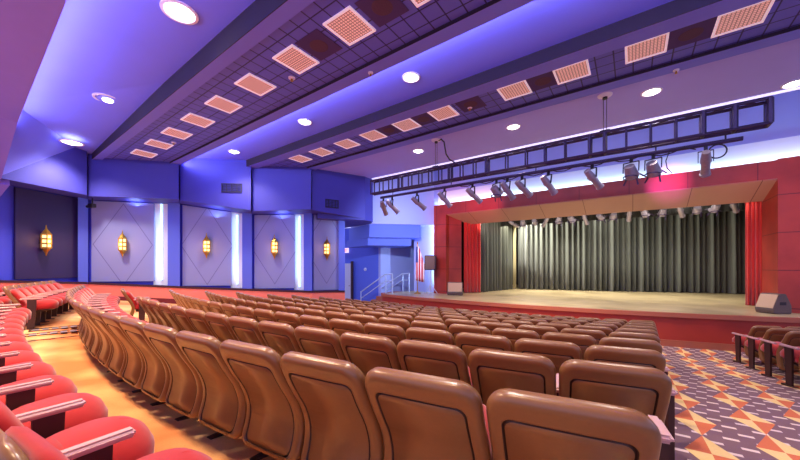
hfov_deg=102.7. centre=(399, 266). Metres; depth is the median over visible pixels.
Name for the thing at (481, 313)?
seat
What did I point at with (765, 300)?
grille
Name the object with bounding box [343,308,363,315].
seat
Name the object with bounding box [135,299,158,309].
seat cushion
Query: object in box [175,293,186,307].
seat
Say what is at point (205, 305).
seat
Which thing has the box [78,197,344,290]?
wall
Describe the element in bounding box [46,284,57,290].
cushion
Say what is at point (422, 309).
seat
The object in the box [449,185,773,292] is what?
wall proscenium reveal
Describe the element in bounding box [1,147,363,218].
wall
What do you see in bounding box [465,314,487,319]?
seat
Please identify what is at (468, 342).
seat
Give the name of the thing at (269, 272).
wall panel
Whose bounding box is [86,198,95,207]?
security camera
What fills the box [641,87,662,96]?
recessed light
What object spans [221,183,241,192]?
air vent
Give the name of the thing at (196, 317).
seat
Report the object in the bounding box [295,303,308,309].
seat
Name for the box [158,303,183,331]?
seat
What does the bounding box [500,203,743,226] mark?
stage lights
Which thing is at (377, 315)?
seat
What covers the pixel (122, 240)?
wall sconce
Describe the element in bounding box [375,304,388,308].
seat
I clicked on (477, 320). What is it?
seat
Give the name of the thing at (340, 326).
seat
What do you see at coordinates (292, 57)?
grille
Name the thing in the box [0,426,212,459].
seat
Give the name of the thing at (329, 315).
seat
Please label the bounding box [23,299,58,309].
seat cushion
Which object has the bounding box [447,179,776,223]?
ceiling
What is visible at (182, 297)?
seat
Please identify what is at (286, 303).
seat
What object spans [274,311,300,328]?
seat
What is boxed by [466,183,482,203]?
stage light
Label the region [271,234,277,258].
wall sconce
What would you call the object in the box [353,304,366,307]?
seat
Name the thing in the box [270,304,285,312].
seat
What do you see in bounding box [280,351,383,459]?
seat
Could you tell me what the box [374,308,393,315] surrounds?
seat
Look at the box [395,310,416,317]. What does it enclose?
seat
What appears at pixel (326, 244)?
wall sconce
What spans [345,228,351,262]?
wall
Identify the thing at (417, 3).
grille
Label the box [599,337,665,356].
seat
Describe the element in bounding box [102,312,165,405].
seat
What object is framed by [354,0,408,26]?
ceiling speaker
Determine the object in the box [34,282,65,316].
seat
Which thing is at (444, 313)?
seat
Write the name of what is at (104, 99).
recessed light
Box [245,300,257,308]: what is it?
seat
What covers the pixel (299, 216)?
tube
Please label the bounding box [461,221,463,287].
wall
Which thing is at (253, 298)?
seat
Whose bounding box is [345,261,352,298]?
door
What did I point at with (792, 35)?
ceiling beam
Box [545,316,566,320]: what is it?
seat
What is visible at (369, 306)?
seat
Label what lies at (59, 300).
seat cushion
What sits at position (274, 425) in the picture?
seat
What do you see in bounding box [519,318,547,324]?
seat
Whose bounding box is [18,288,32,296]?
cushion
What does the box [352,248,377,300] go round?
wall
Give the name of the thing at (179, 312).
seat
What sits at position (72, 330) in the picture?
floor strip
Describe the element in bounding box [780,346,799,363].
seat cushion
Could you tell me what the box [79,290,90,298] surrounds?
cushion
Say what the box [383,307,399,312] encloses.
seat
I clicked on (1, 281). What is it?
trim
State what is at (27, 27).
ceiling
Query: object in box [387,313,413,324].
seat
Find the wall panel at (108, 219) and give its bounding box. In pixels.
[91,201,154,281]
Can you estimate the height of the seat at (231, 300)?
0.909 m
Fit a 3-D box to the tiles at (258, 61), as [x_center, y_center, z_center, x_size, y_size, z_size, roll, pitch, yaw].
[-1.309,-4.180,5.599,23.700,0.640,1.560,0,0,36]
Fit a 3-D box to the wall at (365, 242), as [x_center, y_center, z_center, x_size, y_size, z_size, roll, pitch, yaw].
[-1.138,-1.199,16.128,3.051,0.358,2.054,0,0,-10]
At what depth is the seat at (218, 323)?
3.59 m
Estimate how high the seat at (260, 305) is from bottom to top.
0.909 m
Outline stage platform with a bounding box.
[381,285,799,351]
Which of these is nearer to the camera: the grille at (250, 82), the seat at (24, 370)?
the seat at (24, 370)
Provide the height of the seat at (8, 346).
0.909 m
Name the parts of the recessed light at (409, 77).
bulb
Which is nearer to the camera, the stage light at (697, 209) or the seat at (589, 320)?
the seat at (589, 320)
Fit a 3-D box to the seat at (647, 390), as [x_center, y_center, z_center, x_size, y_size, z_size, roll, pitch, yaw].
[1.338,0.958,1.984,0.644,0.879,0.740,0,0,26]
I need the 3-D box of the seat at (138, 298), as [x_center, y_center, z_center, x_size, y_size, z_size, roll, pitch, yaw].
[-4.317,0.973,5.833,0.592,0.909,0.733,0,0,43]
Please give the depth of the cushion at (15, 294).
6.28 m
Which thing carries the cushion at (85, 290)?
on the seat at (79, 287)
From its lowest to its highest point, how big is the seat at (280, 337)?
0.909 m
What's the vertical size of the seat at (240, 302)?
0.909 m
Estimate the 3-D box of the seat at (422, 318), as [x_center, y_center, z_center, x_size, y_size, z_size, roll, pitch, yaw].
[0.631,1.237,5.321,0.554,0.909,0.733,0,0,32]
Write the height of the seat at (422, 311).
0.909 m
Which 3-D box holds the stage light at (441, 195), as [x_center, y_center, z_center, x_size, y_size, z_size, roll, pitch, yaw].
[1.368,-2.098,9.727,0.506,0.614,0.235,0,0,-20]
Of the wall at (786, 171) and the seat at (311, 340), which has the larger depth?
the wall at (786, 171)
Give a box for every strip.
[30,335,78,340]
[170,0,500,162]
[307,25,799,167]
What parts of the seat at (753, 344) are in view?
leg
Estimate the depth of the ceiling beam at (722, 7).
6.01 m
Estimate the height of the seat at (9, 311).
0.909 m
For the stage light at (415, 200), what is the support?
hanging from the lighting truss
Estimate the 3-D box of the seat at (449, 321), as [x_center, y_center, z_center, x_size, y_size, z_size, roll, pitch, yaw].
[1.079,1.237,5.054,0.554,0.909,0.733,0,0,30]
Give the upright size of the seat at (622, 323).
0.909 m
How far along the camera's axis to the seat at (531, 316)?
7.50 m
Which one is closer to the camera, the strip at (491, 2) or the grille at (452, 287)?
the strip at (491, 2)
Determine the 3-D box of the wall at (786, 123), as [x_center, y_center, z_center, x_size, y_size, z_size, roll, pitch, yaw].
[7.104,-3.700,11.649,17.200,2.600,0.200,0,0,36]
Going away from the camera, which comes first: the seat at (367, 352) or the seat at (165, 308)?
the seat at (367, 352)
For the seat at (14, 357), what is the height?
0.909 m
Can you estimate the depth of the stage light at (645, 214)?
12.05 m
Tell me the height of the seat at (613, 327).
0.909 m
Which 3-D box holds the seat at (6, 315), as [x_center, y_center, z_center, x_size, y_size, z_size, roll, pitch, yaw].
[-5.530,0.828,4.360,0.554,0.909,0.557,0,0,43]
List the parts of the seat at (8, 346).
armrest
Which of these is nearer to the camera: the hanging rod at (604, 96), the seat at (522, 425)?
the seat at (522, 425)
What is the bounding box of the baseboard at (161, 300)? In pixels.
[15,296,176,306]
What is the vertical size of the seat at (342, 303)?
0.909 m
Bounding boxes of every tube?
[160,204,162,279]
[236,215,237,283]
[299,216,299,286]
[372,87,799,178]
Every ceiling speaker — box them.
[295,29,342,60]
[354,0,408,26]
[375,124,402,135]
[411,112,436,125]
[455,96,486,112]
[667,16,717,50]
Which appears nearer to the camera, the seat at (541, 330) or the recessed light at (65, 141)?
the seat at (541, 330)
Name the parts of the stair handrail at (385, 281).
rail, rail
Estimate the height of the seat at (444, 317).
0.909 m
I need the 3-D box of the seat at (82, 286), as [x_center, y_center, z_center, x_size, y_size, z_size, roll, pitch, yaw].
[-7.386,0.884,7.885,0.733,0.909,0.592,0,0,-38]
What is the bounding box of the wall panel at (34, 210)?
[14,187,77,278]
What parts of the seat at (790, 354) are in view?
armrest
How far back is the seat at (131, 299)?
7.54 m
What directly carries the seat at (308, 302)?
on the floor
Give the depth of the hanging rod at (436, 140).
9.64 m
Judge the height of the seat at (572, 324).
0.909 m
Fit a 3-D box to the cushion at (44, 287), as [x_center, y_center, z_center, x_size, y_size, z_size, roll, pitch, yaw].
[-8.933,0.633,8.087,0.224,0.383,0.440,0,0,-36]
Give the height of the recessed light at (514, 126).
0.070 m
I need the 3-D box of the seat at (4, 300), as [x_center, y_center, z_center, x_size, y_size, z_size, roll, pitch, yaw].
[-8.903,0.828,6.853,0.733,0.909,0.554,0,0,-38]
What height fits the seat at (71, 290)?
0.909 m
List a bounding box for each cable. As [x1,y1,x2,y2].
[456,147,695,186]
[709,144,727,158]
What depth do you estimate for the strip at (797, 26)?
6.66 m
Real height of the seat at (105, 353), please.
0.909 m
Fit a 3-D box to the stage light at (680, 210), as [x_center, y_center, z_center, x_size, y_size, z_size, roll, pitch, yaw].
[10.181,-2.076,11.600,0.550,0.576,0.235,0,0,-39]
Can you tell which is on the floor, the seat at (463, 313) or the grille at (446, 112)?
the seat at (463, 313)
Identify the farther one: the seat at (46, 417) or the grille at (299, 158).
the grille at (299, 158)
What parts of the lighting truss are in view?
brace frame, brace frame, brace frame, brace frame, brace frame, brace frame, brace frame, brace frame, brace frame, brace frame, brace frame, brace frame, brace frame, brace frame, brace frame, brace frame, brace frame, brace frame, brace frame, brace frame, brace frame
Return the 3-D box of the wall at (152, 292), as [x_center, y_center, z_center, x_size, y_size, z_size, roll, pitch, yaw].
[-8.274,1.280,12.062,11.986,1.840,3.692,0,0,-35]
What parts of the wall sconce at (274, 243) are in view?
glass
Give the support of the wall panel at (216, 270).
attached to the wall at (7, 198)
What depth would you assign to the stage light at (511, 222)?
15.09 m
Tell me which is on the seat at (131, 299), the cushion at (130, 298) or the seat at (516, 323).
the cushion at (130, 298)
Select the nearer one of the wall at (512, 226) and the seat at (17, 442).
the seat at (17, 442)
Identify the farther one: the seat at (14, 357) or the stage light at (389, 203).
the stage light at (389, 203)
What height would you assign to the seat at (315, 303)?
0.909 m
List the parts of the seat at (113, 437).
leg, armrest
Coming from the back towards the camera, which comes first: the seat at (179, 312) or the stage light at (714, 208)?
the stage light at (714, 208)
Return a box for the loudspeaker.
[425,255,437,293]
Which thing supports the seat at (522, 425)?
on the floor
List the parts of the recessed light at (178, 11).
bulb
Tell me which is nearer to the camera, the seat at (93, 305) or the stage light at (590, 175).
the seat at (93, 305)
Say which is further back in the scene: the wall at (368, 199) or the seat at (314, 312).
the wall at (368, 199)
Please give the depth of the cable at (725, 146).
6.16 m
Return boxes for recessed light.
[58,139,84,145]
[92,93,114,102]
[159,0,198,24]
[228,149,239,153]
[298,119,311,124]
[402,72,419,82]
[413,149,423,152]
[506,123,520,129]
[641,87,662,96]
[780,78,799,88]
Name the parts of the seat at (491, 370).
armrest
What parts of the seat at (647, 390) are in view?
leg, armrest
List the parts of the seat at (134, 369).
leg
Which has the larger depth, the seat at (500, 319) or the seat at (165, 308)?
the seat at (500, 319)
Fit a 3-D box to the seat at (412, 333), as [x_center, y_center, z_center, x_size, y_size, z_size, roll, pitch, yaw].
[0.451,1.061,3.421,0.554,0.909,0.733,0,0,29]
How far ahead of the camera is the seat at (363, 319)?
4.62 m
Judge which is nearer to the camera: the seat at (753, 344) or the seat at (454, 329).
the seat at (454, 329)
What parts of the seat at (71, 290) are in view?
armrest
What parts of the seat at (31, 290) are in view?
armrest, leg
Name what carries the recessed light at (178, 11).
in the ceiling at (124, 50)
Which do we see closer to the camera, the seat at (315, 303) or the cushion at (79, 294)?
the cushion at (79, 294)
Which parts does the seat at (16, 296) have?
leg, armrest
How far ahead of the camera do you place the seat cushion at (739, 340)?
6.90 m
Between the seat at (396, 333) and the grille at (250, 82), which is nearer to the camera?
the seat at (396, 333)
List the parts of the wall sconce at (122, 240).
glass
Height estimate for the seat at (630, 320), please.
0.879 m
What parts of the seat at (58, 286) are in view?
leg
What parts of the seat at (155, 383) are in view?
leg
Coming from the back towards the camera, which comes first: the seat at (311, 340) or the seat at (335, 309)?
the seat at (335, 309)
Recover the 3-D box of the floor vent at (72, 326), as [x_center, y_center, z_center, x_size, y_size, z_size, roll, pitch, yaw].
[-6.859,1.226,6.467,0.300,0.012,0.840,0,0,44]
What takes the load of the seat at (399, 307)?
on the floor
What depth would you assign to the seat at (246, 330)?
3.28 m
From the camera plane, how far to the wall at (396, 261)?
17.39 m
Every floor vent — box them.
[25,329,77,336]
[28,325,78,331]
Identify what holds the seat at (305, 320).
on the floor
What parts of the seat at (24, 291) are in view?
armrest, leg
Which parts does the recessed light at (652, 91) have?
bulb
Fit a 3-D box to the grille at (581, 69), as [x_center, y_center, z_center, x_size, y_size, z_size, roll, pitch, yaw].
[3.394,-3.846,6.322,0.600,0.025,0.600,0,0,36]
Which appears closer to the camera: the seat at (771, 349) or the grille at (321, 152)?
the seat at (771, 349)
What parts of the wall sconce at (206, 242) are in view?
glass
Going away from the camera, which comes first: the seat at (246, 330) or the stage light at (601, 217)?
the seat at (246, 330)
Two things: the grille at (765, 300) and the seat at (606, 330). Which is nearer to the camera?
the seat at (606, 330)
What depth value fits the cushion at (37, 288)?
7.58 m
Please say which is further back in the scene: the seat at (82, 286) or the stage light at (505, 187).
the stage light at (505, 187)
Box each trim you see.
[0,280,344,292]
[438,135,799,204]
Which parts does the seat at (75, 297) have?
armrest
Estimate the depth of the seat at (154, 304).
4.90 m
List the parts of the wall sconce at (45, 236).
glass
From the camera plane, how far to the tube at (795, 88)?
8.65 m
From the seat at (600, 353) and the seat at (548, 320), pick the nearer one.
the seat at (600, 353)
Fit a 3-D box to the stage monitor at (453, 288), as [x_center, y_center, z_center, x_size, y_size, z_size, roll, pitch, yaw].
[2.395,0.934,13.925,0.669,0.547,0.473,0,0,11]
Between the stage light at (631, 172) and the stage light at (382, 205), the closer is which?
the stage light at (631, 172)
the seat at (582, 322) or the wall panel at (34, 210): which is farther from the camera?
the wall panel at (34, 210)
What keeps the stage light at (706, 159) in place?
hanging from the lighting truss
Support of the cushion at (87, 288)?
on the seat at (82, 286)
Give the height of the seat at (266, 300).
0.909 m
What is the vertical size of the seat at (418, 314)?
0.909 m
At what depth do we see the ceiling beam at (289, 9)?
5.97 m
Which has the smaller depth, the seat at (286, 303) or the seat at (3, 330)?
the seat at (3, 330)
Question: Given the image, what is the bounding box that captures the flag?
[414,241,423,293]
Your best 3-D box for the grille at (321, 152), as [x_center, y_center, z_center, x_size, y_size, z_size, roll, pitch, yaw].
[-2.641,-3.846,10.707,0.600,0.025,0.600,0,0,36]
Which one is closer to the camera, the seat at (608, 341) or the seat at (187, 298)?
the seat at (608, 341)
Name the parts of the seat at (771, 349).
leg, armrest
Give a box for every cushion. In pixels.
[0,401,24,431]
[4,426,69,459]
[10,289,26,306]
[11,307,31,319]
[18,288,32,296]
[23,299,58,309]
[25,286,39,294]
[32,285,45,292]
[39,284,51,291]
[42,297,62,305]
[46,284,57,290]
[46,416,154,459]
[47,295,66,303]
[53,283,63,288]
[74,293,89,304]
[76,291,90,304]
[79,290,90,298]
[82,289,92,296]
[84,287,96,296]
[126,291,136,305]
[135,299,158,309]
[137,448,212,459]
[483,404,492,459]
[732,334,746,345]
[745,338,761,350]
[760,342,779,356]
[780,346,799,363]
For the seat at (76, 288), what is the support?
on the floor
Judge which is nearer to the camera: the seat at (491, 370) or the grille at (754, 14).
the seat at (491, 370)
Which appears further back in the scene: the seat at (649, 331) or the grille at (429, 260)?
the grille at (429, 260)
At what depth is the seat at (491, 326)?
4.51 m
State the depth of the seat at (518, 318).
6.81 m
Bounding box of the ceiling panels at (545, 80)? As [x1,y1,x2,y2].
[526,71,559,91]
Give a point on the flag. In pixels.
(419, 260)
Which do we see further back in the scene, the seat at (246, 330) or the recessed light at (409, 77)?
the recessed light at (409, 77)
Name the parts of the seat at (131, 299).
leg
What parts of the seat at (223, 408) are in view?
leg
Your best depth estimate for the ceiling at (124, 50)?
6.70 m
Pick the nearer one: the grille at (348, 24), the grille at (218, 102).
the grille at (348, 24)
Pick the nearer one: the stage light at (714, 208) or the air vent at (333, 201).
the stage light at (714, 208)
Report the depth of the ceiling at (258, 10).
6.10 m
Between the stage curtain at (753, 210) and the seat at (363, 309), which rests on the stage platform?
the stage curtain at (753, 210)
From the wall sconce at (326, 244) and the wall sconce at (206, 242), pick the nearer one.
the wall sconce at (206, 242)
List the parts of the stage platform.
kick rail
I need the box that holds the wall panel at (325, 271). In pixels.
[313,215,338,289]
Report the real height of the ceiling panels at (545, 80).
0.016 m
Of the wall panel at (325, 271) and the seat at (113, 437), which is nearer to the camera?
the seat at (113, 437)
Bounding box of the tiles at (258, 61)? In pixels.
[106,0,490,161]
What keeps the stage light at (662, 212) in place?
hanging from the pipe
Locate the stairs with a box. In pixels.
[371,291,403,300]
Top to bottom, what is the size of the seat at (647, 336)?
0.879 m
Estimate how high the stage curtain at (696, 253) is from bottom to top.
4.600 m
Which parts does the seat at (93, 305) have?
armrest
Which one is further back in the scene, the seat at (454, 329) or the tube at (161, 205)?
the tube at (161, 205)
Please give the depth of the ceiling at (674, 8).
6.19 m
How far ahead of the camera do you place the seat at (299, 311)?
5.52 m
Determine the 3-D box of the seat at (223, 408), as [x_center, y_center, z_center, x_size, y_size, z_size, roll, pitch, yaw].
[-1.133,0.884,2.344,0.554,0.909,0.733,0,0,31]
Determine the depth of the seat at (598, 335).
3.99 m
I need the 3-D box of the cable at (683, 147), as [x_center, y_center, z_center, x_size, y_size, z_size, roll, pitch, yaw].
[3.769,-2.370,7.892,5.229,0.120,0.024,0,0,36]
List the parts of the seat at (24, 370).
leg, armrest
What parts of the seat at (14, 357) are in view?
leg, armrest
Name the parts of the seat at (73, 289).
armrest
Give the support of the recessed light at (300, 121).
in the ceiling at (537, 25)
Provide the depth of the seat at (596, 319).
7.70 m
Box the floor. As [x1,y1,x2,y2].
[23,300,799,459]
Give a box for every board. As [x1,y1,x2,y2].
[154,203,167,284]
[231,212,241,287]
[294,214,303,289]
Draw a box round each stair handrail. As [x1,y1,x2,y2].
[360,273,392,299]
[381,273,409,291]
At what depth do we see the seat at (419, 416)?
1.32 m
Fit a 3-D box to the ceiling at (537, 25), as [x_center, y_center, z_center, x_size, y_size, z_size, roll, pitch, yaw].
[-0.103,-4.275,7.003,23.400,0.450,1.570,0,0,36]
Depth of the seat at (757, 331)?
6.75 m
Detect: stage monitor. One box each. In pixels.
[447,282,462,294]
[755,293,791,313]
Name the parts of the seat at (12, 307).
armrest, armrest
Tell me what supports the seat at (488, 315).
on the floor
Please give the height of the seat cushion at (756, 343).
0.224 m
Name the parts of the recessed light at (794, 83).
bulb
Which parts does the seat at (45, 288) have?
leg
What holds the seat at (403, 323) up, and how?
on the floor
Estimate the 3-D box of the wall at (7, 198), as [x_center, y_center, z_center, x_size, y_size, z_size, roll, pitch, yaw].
[-8.407,-1.100,12.255,12.167,6.600,3.651,0,0,-35]
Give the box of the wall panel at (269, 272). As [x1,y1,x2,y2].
[254,215,294,288]
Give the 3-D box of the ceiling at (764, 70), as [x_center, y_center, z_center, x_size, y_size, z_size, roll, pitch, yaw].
[3.503,-4.180,9.074,20.000,0.640,2.400,0,0,36]
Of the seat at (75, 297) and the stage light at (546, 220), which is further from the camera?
the stage light at (546, 220)
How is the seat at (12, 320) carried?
on the floor
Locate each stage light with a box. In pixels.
[380,198,387,215]
[386,197,399,214]
[411,192,426,210]
[437,188,452,207]
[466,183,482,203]
[490,180,503,201]
[500,178,515,200]
[508,221,518,227]
[515,176,532,197]
[519,220,526,228]
[531,219,537,226]
[540,171,557,195]
[541,218,548,226]
[554,217,562,226]
[568,216,577,224]
[581,215,588,224]
[584,164,603,189]
[596,214,606,222]
[608,213,617,222]
[622,158,643,185]
[626,212,631,221]
[640,210,653,220]
[644,154,666,182]
[656,209,667,219]
[676,207,684,217]
[690,206,702,216]
[698,146,713,177]
[705,205,720,215]
[729,203,739,212]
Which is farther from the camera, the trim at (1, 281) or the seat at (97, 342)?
the trim at (1, 281)
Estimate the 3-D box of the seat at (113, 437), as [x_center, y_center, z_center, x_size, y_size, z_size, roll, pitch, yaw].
[-1.310,0.828,1.238,0.554,0.909,0.557,0,0,30]
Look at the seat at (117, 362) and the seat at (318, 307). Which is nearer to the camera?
the seat at (117, 362)
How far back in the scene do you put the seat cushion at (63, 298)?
7.44 m
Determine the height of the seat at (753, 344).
0.909 m
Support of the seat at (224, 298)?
on the floor
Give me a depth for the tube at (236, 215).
13.02 m
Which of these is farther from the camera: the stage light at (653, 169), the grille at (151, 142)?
the grille at (151, 142)
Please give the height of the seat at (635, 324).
0.879 m
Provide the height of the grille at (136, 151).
0.025 m
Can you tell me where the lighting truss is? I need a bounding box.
[370,96,773,198]
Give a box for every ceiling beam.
[93,0,314,159]
[247,0,764,169]
[311,29,799,170]
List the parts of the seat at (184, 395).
leg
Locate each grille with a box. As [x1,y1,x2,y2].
[130,149,157,157]
[144,139,173,149]
[160,127,192,139]
[180,113,214,127]
[204,95,242,113]
[234,73,275,95]
[272,44,318,73]
[288,155,311,162]
[309,148,332,156]
[323,5,375,45]
[333,139,359,148]
[359,130,386,140]
[391,118,421,131]
[411,0,429,7]
[425,256,434,268]
[427,105,458,120]
[448,283,461,291]
[496,80,531,100]
[552,59,590,84]
[625,32,669,63]
[711,0,774,37]
[756,293,777,307]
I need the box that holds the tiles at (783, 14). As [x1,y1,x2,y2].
[263,0,799,166]
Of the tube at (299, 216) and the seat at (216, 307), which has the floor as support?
the seat at (216, 307)
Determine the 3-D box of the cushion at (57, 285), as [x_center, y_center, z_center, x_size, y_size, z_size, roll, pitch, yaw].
[-9.531,0.633,8.957,0.224,0.383,0.440,0,0,-33]
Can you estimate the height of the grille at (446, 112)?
0.025 m
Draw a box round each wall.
[0,185,316,290]
[0,283,344,300]
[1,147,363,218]
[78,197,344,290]
[316,177,372,227]
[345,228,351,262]
[347,238,410,247]
[349,224,420,239]
[351,167,433,227]
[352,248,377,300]
[378,240,413,295]
[414,225,433,291]
[434,89,799,205]
[434,156,799,312]
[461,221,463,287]
[512,226,517,284]
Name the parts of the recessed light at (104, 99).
bulb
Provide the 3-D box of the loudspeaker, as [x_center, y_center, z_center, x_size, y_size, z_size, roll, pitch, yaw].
[1.384,0.345,14.385,0.594,1.734,0.554,0,0,11]
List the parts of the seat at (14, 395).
leg, armrest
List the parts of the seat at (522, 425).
armrest, leg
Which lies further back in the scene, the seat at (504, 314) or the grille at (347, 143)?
the grille at (347, 143)
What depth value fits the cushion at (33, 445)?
0.81 m
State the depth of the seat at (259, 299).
8.31 m
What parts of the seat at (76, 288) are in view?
armrest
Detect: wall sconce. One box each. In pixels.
[40,225,51,255]
[118,230,126,257]
[203,233,209,258]
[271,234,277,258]
[324,239,329,258]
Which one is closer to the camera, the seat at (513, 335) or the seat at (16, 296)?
the seat at (513, 335)
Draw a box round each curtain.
[464,222,480,292]
[481,222,512,291]
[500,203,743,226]
[513,226,515,288]
[518,203,744,293]
[745,201,761,305]
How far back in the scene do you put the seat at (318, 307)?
6.52 m
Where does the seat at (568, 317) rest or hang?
on the floor
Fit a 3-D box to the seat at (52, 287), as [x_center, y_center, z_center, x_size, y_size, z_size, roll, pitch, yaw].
[-9.091,0.828,8.596,0.733,0.909,0.554,0,0,-34]
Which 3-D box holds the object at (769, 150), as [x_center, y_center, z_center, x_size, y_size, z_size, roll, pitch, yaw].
[7.903,-3.050,10.877,15.000,1.100,0.090,0,0,36]
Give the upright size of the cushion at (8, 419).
0.383 m
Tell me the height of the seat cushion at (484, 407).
0.224 m
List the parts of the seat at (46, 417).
leg, armrest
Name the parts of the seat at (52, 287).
leg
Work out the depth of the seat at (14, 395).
1.74 m
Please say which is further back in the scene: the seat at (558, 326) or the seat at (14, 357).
the seat at (558, 326)
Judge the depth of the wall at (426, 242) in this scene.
15.71 m
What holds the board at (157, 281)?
attached to the wall at (7, 198)
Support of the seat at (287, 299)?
on the floor
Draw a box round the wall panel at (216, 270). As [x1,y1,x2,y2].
[182,205,231,285]
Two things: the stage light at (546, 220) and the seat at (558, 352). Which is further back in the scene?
the stage light at (546, 220)
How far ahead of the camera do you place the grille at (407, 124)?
8.67 m
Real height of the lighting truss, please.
0.654 m
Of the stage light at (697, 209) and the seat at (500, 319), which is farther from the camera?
the stage light at (697, 209)
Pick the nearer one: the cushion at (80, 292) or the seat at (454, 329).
the seat at (454, 329)
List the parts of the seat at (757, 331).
leg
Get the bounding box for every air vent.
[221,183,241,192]
[325,199,338,208]
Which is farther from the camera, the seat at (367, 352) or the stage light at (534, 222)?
the stage light at (534, 222)
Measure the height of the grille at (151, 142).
0.025 m
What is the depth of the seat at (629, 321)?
6.60 m
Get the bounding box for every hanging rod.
[431,138,454,169]
[597,91,612,135]
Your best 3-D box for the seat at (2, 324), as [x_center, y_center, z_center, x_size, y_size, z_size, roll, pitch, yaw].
[-4.741,0.828,3.665,0.554,0.909,0.557,0,0,40]
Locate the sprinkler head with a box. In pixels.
[288,76,294,81]
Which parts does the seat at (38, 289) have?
leg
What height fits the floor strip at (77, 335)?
0.008 m
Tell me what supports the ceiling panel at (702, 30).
attached to the tiles at (783, 14)
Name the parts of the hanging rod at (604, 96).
chain, ceiling plate, chain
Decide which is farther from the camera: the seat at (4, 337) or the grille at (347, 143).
the grille at (347, 143)
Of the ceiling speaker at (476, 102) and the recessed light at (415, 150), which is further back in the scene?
the recessed light at (415, 150)
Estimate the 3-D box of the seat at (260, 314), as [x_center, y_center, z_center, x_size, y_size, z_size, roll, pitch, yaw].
[-1.748,1.061,4.834,0.554,0.909,0.733,0,0,36]
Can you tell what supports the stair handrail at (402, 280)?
attached to the stairs
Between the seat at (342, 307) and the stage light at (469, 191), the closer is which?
the seat at (342, 307)
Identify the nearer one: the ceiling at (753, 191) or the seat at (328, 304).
the seat at (328, 304)
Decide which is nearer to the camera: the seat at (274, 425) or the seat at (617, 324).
the seat at (274, 425)
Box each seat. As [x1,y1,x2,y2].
[0,297,11,306]
[0,304,31,319]
[0,309,27,322]
[0,313,25,327]
[0,317,23,327]
[0,321,23,331]
[0,327,24,336]
[0,333,27,343]
[0,341,32,352]
[0,350,42,366]
[0,361,56,385]
[0,375,77,410]
[0,401,154,459]
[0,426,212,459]
[2,286,58,329]
[11,284,62,325]
[12,393,107,438]
[18,283,66,321]
[26,283,67,318]
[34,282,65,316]
[41,281,67,313]
[48,280,73,311]
[65,292,122,332]
[65,294,125,338]
[66,291,120,328]
[66,296,132,344]
[68,289,118,323]
[69,299,138,363]
[71,288,117,304]
[73,287,117,302]
[73,301,147,372]
[76,286,118,304]
[79,285,119,302]
[80,304,148,381]
[89,308,141,392]
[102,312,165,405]
[119,317,188,420]
[120,288,158,321]
[136,296,154,323]
[141,298,161,324]
[143,323,223,439]
[149,300,171,326]
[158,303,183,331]
[171,305,197,332]
[172,291,182,306]
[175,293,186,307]
[176,330,268,459]
[179,294,189,308]
[185,296,195,308]
[186,308,217,338]
[191,297,205,312]
[199,299,212,312]
[205,312,238,342]
[209,301,224,313]
[211,293,217,301]
[215,294,223,303]
[219,340,304,459]
[221,295,229,303]
[221,303,238,317]
[228,297,237,306]
[228,316,266,345]
[236,298,246,306]
[236,306,257,321]
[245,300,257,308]
[249,295,257,302]
[253,308,275,322]
[256,296,263,302]
[257,302,270,309]
[258,320,302,356]
[263,298,272,304]
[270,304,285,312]
[272,299,282,304]
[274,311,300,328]
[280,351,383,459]
[283,301,294,306]
[285,297,293,301]
[286,306,304,316]
[294,299,302,302]
[294,326,346,360]
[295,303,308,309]
[299,315,329,329]
[303,300,313,304]
[304,308,325,317]
[309,304,325,312]
[314,302,326,306]
[325,306,342,311]
[325,311,349,320]
[326,303,340,307]
[329,318,364,335]
[340,302,352,305]
[340,305,355,309]
[340,332,401,376]
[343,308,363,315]
[350,314,377,325]
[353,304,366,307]
[356,307,373,312]
[364,311,386,318]
[364,322,405,346]
[365,367,492,459]
[367,305,381,309]
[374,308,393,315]
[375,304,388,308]
[378,317,410,332]
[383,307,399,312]
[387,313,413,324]
[389,305,403,309]
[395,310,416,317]
[397,339,472,386]
[400,309,418,314]
[404,307,420,311]
[406,327,454,344]
[411,320,447,330]
[414,316,443,322]
[417,313,441,318]
[419,310,439,314]
[422,309,439,313]
[440,310,457,315]
[441,312,462,316]
[442,315,468,323]
[445,318,477,331]
[448,324,490,345]
[455,332,512,366]
[457,310,474,312]
[460,312,480,315]
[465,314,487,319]
[468,348,558,405]
[471,317,499,325]
[477,312,494,314]
[479,321,515,334]
[483,314,504,317]
[486,388,674,459]
[491,316,516,322]
[492,328,539,351]
[498,313,517,316]
[501,320,533,328]
[507,315,530,320]
[514,338,581,373]
[517,325,558,339]
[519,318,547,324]
[521,315,541,318]
[533,314,550,317]
[533,317,558,322]
[536,322,570,332]
[542,332,596,359]
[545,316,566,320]
[550,320,580,327]
[554,316,574,318]
[559,359,677,459]
[560,328,606,344]
[562,319,588,324]
[572,318,594,322]
[574,325,612,336]
[579,317,600,320]
[584,323,617,331]
[584,345,669,374]
[592,321,621,327]
[599,320,624,325]
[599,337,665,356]
[603,318,626,323]
[608,331,662,347]
[616,328,660,341]
[620,325,657,332]
[624,323,656,328]
[627,321,655,325]
[630,320,654,322]
[732,325,781,365]
[745,328,799,372]
[759,331,799,377]
[779,343,799,388]
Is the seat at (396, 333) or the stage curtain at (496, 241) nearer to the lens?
the seat at (396, 333)
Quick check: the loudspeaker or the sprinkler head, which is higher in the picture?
the sprinkler head
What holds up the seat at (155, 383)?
on the floor
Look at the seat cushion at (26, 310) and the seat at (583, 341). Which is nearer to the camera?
the seat at (583, 341)
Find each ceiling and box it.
[0,0,66,195]
[2,0,254,174]
[92,0,287,158]
[194,0,673,159]
[246,0,721,166]
[320,38,799,178]
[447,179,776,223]
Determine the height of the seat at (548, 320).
0.909 m
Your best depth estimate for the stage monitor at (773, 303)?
8.27 m

